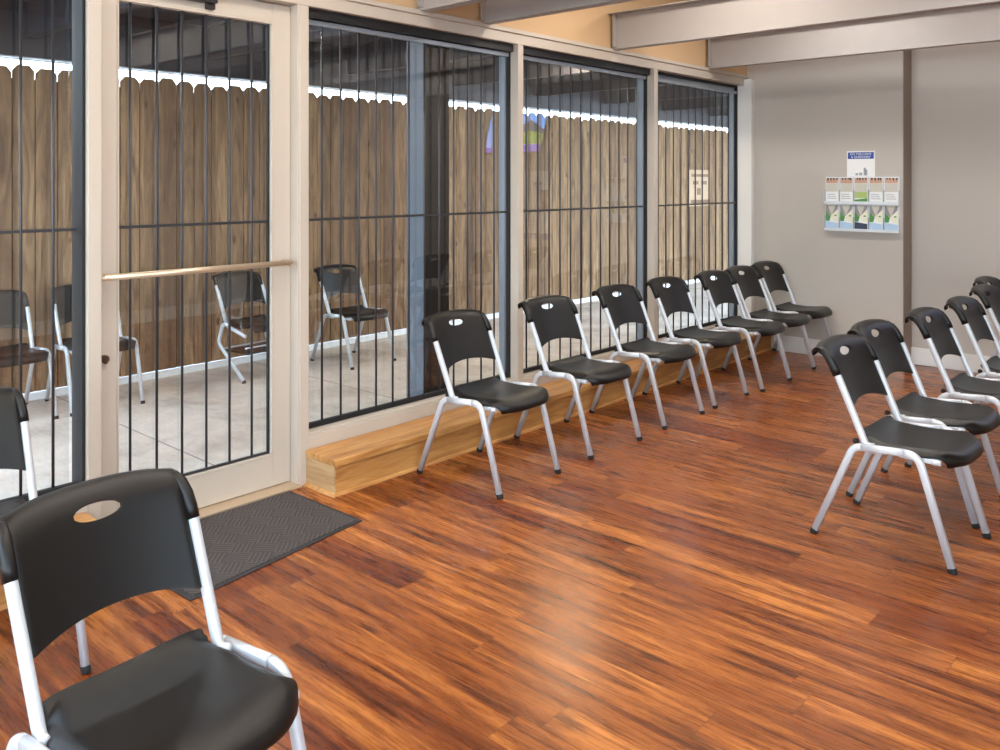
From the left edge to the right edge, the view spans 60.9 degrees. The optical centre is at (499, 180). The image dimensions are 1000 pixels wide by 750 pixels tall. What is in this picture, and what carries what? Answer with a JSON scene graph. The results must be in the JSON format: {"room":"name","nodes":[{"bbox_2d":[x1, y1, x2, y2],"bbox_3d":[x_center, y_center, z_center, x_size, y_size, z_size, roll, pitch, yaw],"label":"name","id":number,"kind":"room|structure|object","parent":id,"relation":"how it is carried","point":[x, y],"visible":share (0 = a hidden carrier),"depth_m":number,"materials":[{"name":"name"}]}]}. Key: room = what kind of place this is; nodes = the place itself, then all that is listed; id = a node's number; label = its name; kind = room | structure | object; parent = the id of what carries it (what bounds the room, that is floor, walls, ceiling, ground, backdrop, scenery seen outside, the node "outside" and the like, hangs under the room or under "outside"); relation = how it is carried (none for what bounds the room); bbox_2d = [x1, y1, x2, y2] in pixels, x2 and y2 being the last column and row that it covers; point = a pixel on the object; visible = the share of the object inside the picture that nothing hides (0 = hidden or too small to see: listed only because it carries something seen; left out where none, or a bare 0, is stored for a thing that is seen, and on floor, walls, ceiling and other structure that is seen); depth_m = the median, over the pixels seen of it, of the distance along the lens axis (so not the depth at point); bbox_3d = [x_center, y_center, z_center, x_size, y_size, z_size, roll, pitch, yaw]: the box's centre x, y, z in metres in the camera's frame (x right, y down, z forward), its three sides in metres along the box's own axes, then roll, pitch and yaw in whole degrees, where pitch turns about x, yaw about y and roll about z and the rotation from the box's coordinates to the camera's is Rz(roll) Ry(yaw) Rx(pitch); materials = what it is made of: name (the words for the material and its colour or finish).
{"room":"waiting room","nodes":[
{"label":"waiting room","id":0,"kind":"room"},
{"bbox_2d":[120,6,386,45],"bbox_3d":[1.520,-1.220,8.810,2.643,0.080,14.700,0,0,42],"label":"ceiling","id":1,"kind":"structure","parent":0,"point":[146,11],"depth_m":6.21,"materials":[{"name":"grey"}]},
{"bbox_2d":[22,0,143,37],"bbox_3d":[-2.143,-1.060,4.704,2.568,0.240,0.115,0,0,42],"label":"roof beam","id":2,"kind":"structure","parent":1,"relation":"attached to","point":[38,11],"depth_m":5.33,"materials":[{"name":"wood"}]},
{"bbox_2d":[204,19,356,58],"bbox_3d":[-1.270,-1.060,5.667,2.568,0.240,0.115,0,0,42],"label":"roof beam","id":3,"kind":"structure","parent":1,"relation":"attached to","point":[240,30],"depth_m":6.23,"materials":[{"name":"grey wood"}]},
{"bbox_2d":[0,0,727,127],"bbox_3d":[0.290,-0.989,9.317,0.120,0.382,13.800,0,0,42],"label":"roof fascia","id":4,"kind":"object","parent":1,"relation":"attached to","point":[143,29],"visible":0.33,"depth_m":6.57,"materials":[{"name":"white wood"}]},
{"bbox_2d":[342,38,495,74],"bbox_3d":[-0.398,-1.060,6.631,2.568,0.240,0.115,0,0,42],"label":"roof beam","id":5,"kind":"structure","parent":1,"relation":"attached to","point":[384,46],"depth_m":7.16,"materials":[{"name":"grey wood"}]},
{"bbox_2d":[449,56,594,86],"bbox_3d":[0.475,-1.060,7.594,2.568,0.240,0.115,0,0,42],"label":"roof beam","id":6,"kind":"structure","parent":1,"relation":"attached to","point":[487,62],"depth_m":8.11,"materials":[{"name":"wood"}]},
{"bbox_2d":[536,72,674,96],"bbox_3d":[1.348,-1.060,8.558,2.568,0.240,0.115,0,0,42],"label":"roof beam","id":7,"kind":"structure","parent":1,"relation":"attached to","point":[575,79],"depth_m":8.98,"materials":[{"name":"grey wood"}]},
{"bbox_2d":[604,85,727,103],"bbox_3d":[2.221,-1.060,9.521,2.568,0.240,0.115,0,0,42],"label":"roof beam","id":8,"kind":"structure","parent":1,"relation":"attached to","point":[623,92],"depth_m":9.78,"materials":[{"name":"wood"}]},
{"bbox_2d":[662,95,727,110],"bbox_3d":[3.127,-1.060,10.522,2.568,0.240,0.115,0,0,42],"label":"roof beam","id":9,"kind":"structure","parent":1,"relation":"attached to","point":[718,98],"depth_m":11.06,"materials":[{"name":"grey wood"}]},
{"bbox_2d":[710,107,727,115],"bbox_3d":[4.000,-1.060,11.485,2.568,0.240,0.115,0,0,42],"label":"roof beam","id":10,"kind":"structure","parent":1,"relation":"attached to","point":[725,109],"depth_m":12.25,"materials":[{"name":"grey wood"}]},
{"bbox_2d":[0,279,727,499],"bbox_3d":[-0.593,1.510,7.283,3.743,0.100,20.000,0,0,42],"label":"floor","id":11,"kind":"structure","parent":0,"point":[169,387],"depth_m":5.68,"materials":[{"name":"concrete"}]},
{"bbox_2d":[0,290,58,418],"bbox_3d":[-3.063,1.081,5.230,0.580,0.768,0.457,0,0,42],"label":"chair","id":12,"kind":"object","parent":11,"relation":"on","point":[9,299],"visible":0.94,"depth_m":5.39,"materials":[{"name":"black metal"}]},
{"bbox_2d":[45,284,144,416],"bbox_3d":[-2.681,1.081,5.614,0.457,0.768,0.580,0,0,-44],"label":"chair","id":13,"kind":"object","parent":11,"relation":"on","point":[63,293],"visible":0.34,"depth_m":5.59,"materials":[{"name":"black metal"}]},
{"bbox_2d":[211,271,265,383],"bbox_3d":[-1.854,1.083,6.400,0.582,0.772,0.453,0,0,36],"label":"chair","id":14,"kind":"object","parent":11,"relation":"on","point":[240,280],"visible":0.68,"depth_m":6.40,"materials":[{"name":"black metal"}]},
{"bbox_2d":[310,264,395,369],"bbox_3d":[-1.199,1.081,6.908,0.580,0.768,0.457,0,0,41],"label":"chair","id":15,"kind":"object","parent":11,"relation":"on","point":[331,281],"visible":0.82,"depth_m":6.92,"materials":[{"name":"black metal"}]},
{"bbox_2d":[0,65,727,393],"bbox_3d":[-1.238,0.344,7.872,0.152,2.232,19.806,0,0,42],"label":"wooden fence","id":16,"kind":"object","parent":11,"relation":"on","point":[36,87],"visible":0.42,"depth_m":7.34,"materials":[{"name":"brown wood"}]},
{"bbox_2d":[689,170,707,205],"bbox_3d":[2.888,0.100,12.294,0.010,0.520,0.600,0,0,42],"label":"notice","id":17,"kind":"object","parent":16,"relation":"attached to","point":[691,172],"visible":0.76,"depth_m":12.26,"materials":[{"name":"beige paper"}]},
{"bbox_2d":[23,276,716,400],"bbox_3d":[-1.190,1.438,7.824,0.052,0.045,19.800,0,0,42],"label":"kerb","id":18,"kind":"object","parent":11,"relation":"on","point":[35,395],"visible":0.44,"depth_m":6.78,"materials":[{"name":"white concrete"}]},
{"bbox_2d":[407,41,448,397],"bbox_3d":[-0.439,0.260,5.146,0.240,2.400,0.280,0,0,42],"label":"steel post","id":19,"kind":"object","parent":11,"relation":"on","point":[416,49],"visible":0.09,"depth_m":5.07,"materials":[{"name":"blue grey painted steel"}]},
{"bbox_2d":[0,350,999,749],"bbox_3d":[1.386,1.470,2.995,4.967,0.100,9.900,0,0,42],"label":"floor","id":20,"kind":"structure","parent":0,"point":[673,588],"depth_m":2.89,"materials":[{"name":"brown wood"}]},
{"bbox_2d":[0,387,90,674],"bbox_3d":[-1.540,1.041,2.474,0.580,0.768,0.457,0,0,42],"label":"chair","id":21,"kind":"object","parent":20,"relation":"on","point":[15,440],"visible":0.52,"depth_m":2.68,"materials":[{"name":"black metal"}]},
{"bbox_2d":[0,512,96,610],"bbox_3d":[-2.530,1.338,2.002,0.233,0.164,3.131,0,0,42],"label":"wooden step","id":22,"kind":"structure","parent":20,"relation":"on","point":[81,517],"depth_m":3.13,"materials":[{"name":"brown wood"}]},
{"bbox_2d":[0,468,306,749],"bbox_3d":[-0.698,1.041,1.697,0.580,0.768,0.457,0,0,38],"label":"chair","id":23,"kind":"object","parent":20,"relation":"on","point":[188,691],"visible":1,"depth_m":1.71,"materials":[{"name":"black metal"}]},
{"bbox_2d":[171,491,361,600],"bbox_3d":[-1.009,1.415,3.373,0.625,0.008,0.845,0,0,42],"label":"doormat","id":24,"kind":"object","parent":20,"relation":"on","point":[240,541],"visible":0.78,"depth_m":3.42,"materials":[{"name":"grey rubber"}]},
{"bbox_2d":[417,309,560,498],"bbox_3d":[-0.062,1.041,4.137,0.580,0.768,0.457,0,0,41],"label":"chair","id":25,"kind":"object","parent":20,"relation":"on","point":[474,337],"visible":1,"depth_m":4.13,"materials":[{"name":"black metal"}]},
{"bbox_2d":[304,331,771,497],"bbox_3d":[0.694,1.338,5.562,0.233,0.164,4.534,0,0,42],"label":"wooden step","id":26,"kind":"structure","parent":20,"relation":"on","point":[345,466],"depth_m":4.37,"materials":[{"name":"brown wood"}]},
{"bbox_2d":[514,295,641,459],"bbox_3d":[0.421,1.041,4.679,0.580,0.768,0.457,0,0,44],"label":"chair","id":27,"kind":"object","parent":20,"relation":"on","point":[562,320],"visible":1,"depth_m":4.68,"materials":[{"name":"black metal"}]},
{"bbox_2d":[589,284,704,429],"bbox_3d":[0.890,1.041,5.200,0.580,0.768,0.457,0,0,42],"label":"chair","id":28,"kind":"object","parent":20,"relation":"on","point":[629,307],"visible":1,"depth_m":5.20,"materials":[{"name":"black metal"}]},
{"bbox_2d":[642,276,748,408],"bbox_3d":[1.290,1.041,5.645,0.580,0.768,0.457,0,0,42],"label":"chair","id":29,"kind":"object","parent":20,"relation":"on","point":[677,297],"visible":0.97,"depth_m":5.64,"materials":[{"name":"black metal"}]},
{"bbox_2d":[694,270,791,391],"bbox_3d":[1.717,1.041,6.062,0.580,0.768,0.457,0,0,42],"label":"chair","id":30,"kind":"object","parent":20,"relation":"on","point":[723,289],"visible":0.99,"depth_m":6.05,"materials":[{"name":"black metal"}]},
{"bbox_2d":[724,265,815,376],"bbox_3d":[2.021,1.041,6.420,0.580,0.768,0.457,0,0,42],"label":"chair","id":31,"kind":"object","parent":20,"relation":"on","point":[749,284],"visible":0.92,"depth_m":6.45,"materials":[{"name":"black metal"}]},
{"bbox_2d":[751,261,832,365],"bbox_3d":[2.333,1.041,6.792,0.580,0.768,0.457,0,0,42],"label":"chair","id":32,"kind":"object","parent":20,"relation":"on","point":[774,278],"visible":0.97,"depth_m":6.83,"materials":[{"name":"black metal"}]},
{"bbox_2d":[810,334,991,574],"bbox_3d":[1.595,1.041,3.413,0.580,0.768,0.457,0,0,44],"label":"chair","id":33,"kind":"object","parent":20,"relation":"on","point":[859,372],"visible":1,"depth_m":3.38,"materials":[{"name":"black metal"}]},
{"bbox_2d":[846,319,999,528],"bbox_3d":[1.903,1.041,3.819,0.580,0.768,0.457,0,0,44],"label":"chair","id":34,"kind":"object","parent":20,"relation":"on","point":[893,354],"visible":0.84,"depth_m":3.82,"materials":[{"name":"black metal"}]},
{"bbox_2d":[904,307,999,467],"bbox_3d":[2.354,1.041,4.216,0.580,0.768,0.457,0,0,42],"label":"chair","id":35,"kind":"object","parent":20,"relation":"on","point":[940,336],"visible":0.99,"depth_m":4.26,"materials":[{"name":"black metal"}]},
{"bbox_2d":[944,296,999,403],"bbox_3d":[2.772,1.041,4.641,0.580,0.768,0.457,0,0,42],"label":"chair","id":36,"kind":"object","parent":20,"relation":"on","point":[976,323],"visible":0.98,"depth_m":4.74,"materials":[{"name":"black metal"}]},
{"bbox_2d":[969,284,999,403],"bbox_3d":[3.222,1.041,5.204,0.580,0.768,0.457,0,0,42],"label":"chair","id":37,"kind":"object","parent":20,"relation":"on","point":[991,302],"visible":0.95,"depth_m":5.29,"materials":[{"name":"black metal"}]},
{"bbox_2d":[973,276,999,372],"bbox_3d":[3.506,1.041,5.675,0.580,0.768,0.457,0,0,42],"label":"chair","id":38,"kind":"object","parent":20,"relation":"on","point":[994,281],"visible":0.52,"depth_m":5.80,"materials":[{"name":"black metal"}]},
{"bbox_2d":[374,0,746,75],"bbox_3d":[-0.822,-1.218,4.156,0.116,0.625,8.657,0,0,42],"label":"wall","id":39,"kind":"structure","parent":0,"point":[593,26],"depth_m":5.66,"materials":[{"name":"beige paint"}]},
{"bbox_2d":[254,0,747,85],"bbox_3d":[-0.808,-0.863,4.144,0.112,0.085,8.657,0,0,42],"label":"beam","id":40,"kind":"structure","parent":39,"relation":"attached to","point":[371,9],"depth_m":4.97,"materials":[{"name":"beige paint"}]},
{"bbox_2d":[72,0,87,514],"bbox_3d":[-2.174,0.310,2.668,0.126,2.260,1.656,0,0,42],"label":"door frame","id":41,"kind":"structure","parent":40,"relation":"in","point":[78,6],"depth_m":3.27,"materials":[{"name":"metal"},{"name":"grey aluminium"}]},
{"bbox_2d":[0,0,76,502],"bbox_3d":[-2.179,0.205,2.671,0.024,1.954,1.629,0,0,42],"label":"security grille","id":42,"kind":"object","parent":41,"relation":"attached to","point":[53,229],"visible":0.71,"depth_m":3.21,"materials":[{"name":"black metal"}]},
{"bbox_2d":[86,0,101,519],"bbox_3d":[-1.595,0.300,3.296,0.115,2.240,0.052,0,0,42],"label":"trim","id":43,"kind":"structure","parent":40,"relation":"attached to","point":[93,7],"depth_m":3.26,"materials":[{"name":"beige wood"}]},
{"bbox_2d":[102,0,301,518],"bbox_3d":[-1.269,0.300,3.645,0.140,2.240,0.903,0,0,42],"label":"door","id":44,"kind":"structure","parent":40,"relation":"in","point":[231,484],"depth_m":3.77,"materials":[{"name":"white metal"}]},
{"bbox_2d":[119,3,269,475],"bbox_3d":[-1.302,0.265,3.663,0.012,1.981,0.700,0,0,42],"label":"grille","id":45,"kind":"object","parent":44,"relation":"attached to","point":[230,464],"depth_m":3.69,"materials":[{"name":"black"}]},
{"bbox_2d":[299,5,308,485],"bbox_3d":[-0.954,0.300,4.003,0.115,2.240,0.050,0,0,42],"label":"trim","id":46,"kind":"structure","parent":40,"relation":"attached to","point":[303,10],"depth_m":3.96,"materials":[{"name":"beige wood"}]},
{"bbox_2d":[309,8,517,448],"bbox_3d":[-0.442,0.310,4.580,0.126,2.260,1.494,0,0,42],"label":"window","id":47,"kind":"structure","parent":40,"relation":"in","point":[333,432],"depth_m":4.78,"materials":[{"name":"white metal"}]},
{"bbox_2d":[309,19,508,428],"bbox_3d":[-0.447,0.205,4.583,0.024,1.954,1.467,0,0,42],"label":"security grille","id":48,"kind":"object","parent":47,"relation":"attached to","point":[321,24],"visible":0.81,"depth_m":4.54,"materials":[{"name":"black metal"}]},
{"bbox_2d":[511,44,522,381],"bbox_3d":[0.082,0.300,5.147,0.115,2.240,0.050,0,0,42],"label":"trim","id":49,"kind":"structure","parent":40,"relation":"attached to","point":[517,54],"depth_m":5.11,"materials":[{"name":"beige wood"}]},
{"bbox_2d":[523,46,649,384],"bbox_3d":[0.587,0.310,5.715,0.126,2.260,1.470,0,0,42],"label":"window","id":50,"kind":"structure","parent":40,"relation":"in","point":[528,377],"depth_m":6.25,"materials":[{"name":"white metal"}]},
{"bbox_2d":[523,55,645,372],"bbox_3d":[0.581,0.205,5.718,0.024,1.954,1.443,0,0,42],"label":"security grille","id":51,"kind":"object","parent":50,"relation":"attached to","point":[538,366],"visible":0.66,"depth_m":5.67,"materials":[{"name":"black metal"}]},
{"bbox_2d":[647,69,657,340],"bbox_3d":[1.103,0.300,6.274,0.115,2.240,0.051,0,0,42],"label":"trim","id":52,"kind":"structure","parent":40,"relation":"attached to","point":[652,79],"depth_m":6.24,"materials":[{"name":"beige wood"}]},
{"bbox_2d":[658,72,737,343],"bbox_3d":[1.578,0.310,6.810,0.126,2.260,1.381,0,0,42],"label":"window","id":53,"kind":"structure","parent":40,"relation":"in","point":[733,98],"depth_m":7.32,"materials":[{"name":"white metal"}]},
{"bbox_2d":[658,78,736,338],"bbox_3d":[1.573,0.205,6.813,0.024,1.954,1.354,0,0,42],"label":"security grille","id":54,"kind":"object","parent":53,"relation":"attached to","point":[665,81],"visible":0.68,"depth_m":6.80,"materials":[{"name":"black metal"}]},
{"bbox_2d":[747,51,902,347],"bbox_3d":[2.702,-0.055,7.108,1.395,2.950,0.450,0,0,42],"label":"wall","id":55,"kind":"structure","parent":0,"point":[808,114],"depth_m":6.88,"materials":[{"name":"beige paint"}]},
{"bbox_2d":[738,79,753,317],"bbox_3d":[2.092,0.275,7.316,0.182,2.290,0.060,0,0,42],"label":"trim","id":56,"kind":"structure","parent":55,"relation":"attached to","point":[746,91],"depth_m":7.26,"materials":[{"name":"white paint"}]},
{"bbox_2d":[774,335,848,356],"bbox_3d":[2.689,1.355,6.805,1.030,0.130,0.016,0,0,42],"label":"baseboard","id":57,"kind":"structure","parent":55,"relation":"attached to","point":[790,344],"depth_m":7.01,"materials":[{"name":"white paint"}]},
{"bbox_2d":[847,151,874,176],"bbox_3d":[2.835,-0.134,6.679,0.214,0.204,0.005,0,0,42],"label":"card","id":58,"kind":"object","parent":55,"relation":"attached to","point":[859,163],"visible":1,"depth_m":6.68,"materials":[{"name":"white paper"}]},
{"bbox_2d":[855,168,866,174],"bbox_3d":[2.838,-0.074,6.675,0.090,0.060,0.001,0,0,42],"label":"picture","id":59,"kind":"object","parent":58,"relation":"attached to","point":[858,171],"depth_m":6.68,"materials":[{"name":"grey paper"}]},
{"bbox_2d":[824,177,899,232],"bbox_3d":[2.829,0.182,6.661,0.569,0.430,0.041,0,0,42],"label":"brochure rack","id":60,"kind":"object","parent":55,"relation":"attached to","point":[839,202],"visible":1,"depth_m":6.64,"materials":[{"name":"white plastic"}]},
{"bbox_2d":[826,204,838,227],"bbox_3d":[2.662,0.289,6.814,0.100,0.205,0.010,0,0,42],"label":"brochure","id":61,"kind":"object","parent":60,"relation":"in","point":[832,210],"visible":1,"depth_m":6.81,"materials":[{"name":"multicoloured paper"}]},
{"bbox_2d":[826,177,838,200],"bbox_3d":[2.663,0.074,6.814,0.100,0.205,0.010,0,0,42],"label":"brochure","id":62,"kind":"object","parent":60,"relation":"in","point":[832,183],"visible":1,"depth_m":6.81,"materials":[{"name":"white paper"}]},
{"bbox_2d":[826,178,837,182],"bbox_3d":[2.660,-0.003,6.812,0.094,0.042,0.001,0,0,42],"label":"photo","id":63,"kind":"object","parent":62,"relation":"on","point":[828,180],"depth_m":6.81,"materials":[{"name":"beige"}]},
{"bbox_2d":[840,177,852,200],"bbox_3d":[2.747,0.074,6.739,0.100,0.205,0.010,0,0,42],"label":"brochure","id":64,"kind":"object","parent":60,"relation":"in","point":[846,183],"visible":1,"depth_m":6.73,"materials":[{"name":"white paper"}]},
{"bbox_2d":[840,178,851,182],"bbox_3d":[2.744,-0.003,6.736,0.094,0.042,0.001,0,0,42],"label":"photo","id":65,"kind":"object","parent":64,"relation":"on","point":[842,180],"depth_m":6.74,"materials":[{"name":"beige paper"}]},
{"bbox_2d":[840,204,852,228],"bbox_3d":[2.746,0.289,6.738,0.100,0.205,0.010,0,0,42],"label":"brochure","id":66,"kind":"object","parent":60,"relation":"in","point":[846,211],"visible":1,"depth_m":6.73,"materials":[{"name":"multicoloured paper"}]},
{"bbox_2d":[854,177,867,201],"bbox_3d":[2.830,0.074,6.662,0.100,0.205,0.010,0,0,42],"label":"brochure","id":67,"kind":"object","parent":60,"relation":"in","point":[860,183],"visible":1,"depth_m":6.66,"materials":[{"name":"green paper"}]},
{"bbox_2d":[855,178,866,182],"bbox_3d":[2.828,-0.003,6.660,0.094,0.042,0.001,0,0,42],"label":"photo","id":68,"kind":"object","parent":67,"relation":"on","point":[857,180],"depth_m":6.66,"materials":[{"name":"beige"}]},
{"bbox_2d":[854,205,867,228],"bbox_3d":[2.830,0.289,6.662,0.100,0.205,0.010,0,0,42],"label":"brochure","id":69,"kind":"object","parent":60,"relation":"in","point":[860,211],"visible":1,"depth_m":6.66,"materials":[{"name":"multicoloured paper"}]},
{"bbox_2d":[824,190,899,204],"bbox_3d":[2.827,0.127,6.659,0.569,0.110,0.036,0,0,42],"label":"tray","id":70,"kind":"object","parent":60,"relation":"on","point":[839,202],"depth_m":6.65,"materials":[{"name":"white plastic"}]},
{"bbox_2d":[824,217,899,232],"bbox_3d":[2.827,0.342,6.659,0.569,0.110,0.036,0,0,42],"label":"tray","id":71,"kind":"object","parent":60,"relation":"on","point":[828,229],"depth_m":6.63,"materials":[{"name":"white plastic"}]},
{"bbox_2d":[869,177,882,201],"bbox_3d":[2.914,0.074,6.587,0.100,0.205,0.010,0,0,42],"label":"brochure","id":72,"kind":"object","parent":60,"relation":"in","point":[875,183],"visible":1,"depth_m":6.58,"materials":[{"name":"white paper"}]},
{"bbox_2d":[870,178,881,182],"bbox_3d":[2.912,-0.003,6.584,0.094,0.042,0.001,0,0,42],"label":"photo","id":73,"kind":"object","parent":72,"relation":"on","point":[872,180],"depth_m":6.58,"materials":[{"name":"beige paper"}]},
{"bbox_2d":[869,205,882,229],"bbox_3d":[2.914,0.289,6.586,0.100,0.205,0.010,0,0,42],"label":"brochure","id":74,"kind":"object","parent":60,"relation":"in","point":[875,211],"visible":1,"depth_m":6.58,"materials":[{"name":"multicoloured paper"}]},
{"bbox_2d":[884,205,898,229],"bbox_3d":[2.998,0.289,6.510,0.100,0.205,0.010,0,0,42],"label":"brochure","id":75,"kind":"object","parent":60,"relation":"in","point":[891,212],"visible":1,"depth_m":6.51,"materials":[{"name":"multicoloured paper"}]},
{"bbox_2d":[884,177,898,201],"bbox_3d":[2.998,0.074,6.511,0.100,0.205,0.010,0,0,42],"label":"brochure","id":76,"kind":"object","parent":60,"relation":"in","point":[891,184],"visible":1,"depth_m":6.51,"materials":[{"name":"white paper"}]},
{"bbox_2d":[885,178,897,182],"bbox_3d":[2.996,-0.003,6.508,0.094,0.042,0.001,0,0,42],"label":"photo","id":77,"kind":"object","parent":76,"relation":"on","point":[887,180],"depth_m":6.51,"materials":[{"name":"beige"}]},
{"bbox_2d":[903,50,911,355],"bbox_3d":[3.135,-0.055,6.543,0.006,2.950,0.191,0,0,42],"label":"trim reveal","id":78,"kind":"structure","parent":55,"relation":"attached to","point":[907,54],"depth_m":6.54,"materials":[{"name":"brown paint"}]},
{"bbox_2d":[912,41,999,356],"bbox_3d":[3.571,-0.055,6.453,0.772,2.950,0.260,0,0,42],"label":"wall","id":79,"kind":"structure","parent":0,"point":[956,89],"depth_m":6.41,"materials":[{"name":"beige paint"}]},
{"bbox_2d":[911,347,989,372],"bbox_3d":[3.480,1.355,6.349,0.766,0.130,0.016,0,0,42],"label":"baseboard","id":80,"kind":"structure","parent":79,"relation":"attached to","point":[920,356],"depth_m":6.43,"materials":[{"name":"white paint"}]},
{"bbox_3d":[3.263,-0.055,1.294,0.100,2.950,9.900,0,0,42],"label":"wall","id":81,"kind":"structure","parent":0,"visible":0},
{"bbox_2d":[417,0,489,11],"bbox_3d":[1.367,-1.020,2.877,4.837,0.240,0.115,0,0,42],"label":"ceiling beam","id":82,"kind":"structure","parent":81,"relation":"attached to","point":[424,5],"depth_m":4.40,"materials":[{"name":"white paint"}]},
{"bbox_2d":[481,0,634,24],"bbox_3d":[1.693,-1.020,3.238,4.837,0.240,0.115,0,0,42],"label":"ceiling beam","id":83,"kind":"structure","parent":81,"relation":"attached to","point":[492,11],"depth_m":4.63,"materials":[{"name":"white paint"}]},
{"bbox_2d":[608,0,999,49],"bbox_3d":[2.566,-1.020,4.200,4.837,0.240,0.115,0,0,42],"label":"ceiling beam","id":84,"kind":"structure","parent":81,"relation":"attached to","point":[690,20],"depth_m":5.19,"materials":[{"name":"white paint"}]},
{"bbox_2d":[707,3,999,68],"bbox_3d":[3.458,-1.020,5.186,4.837,0.240,0.115,0,0,42],"label":"ceiling beam","id":85,"kind":"structure","parent":81,"relation":"attached to","point":[977,24],"depth_m":6.00,"materials":[{"name":"white paint"}]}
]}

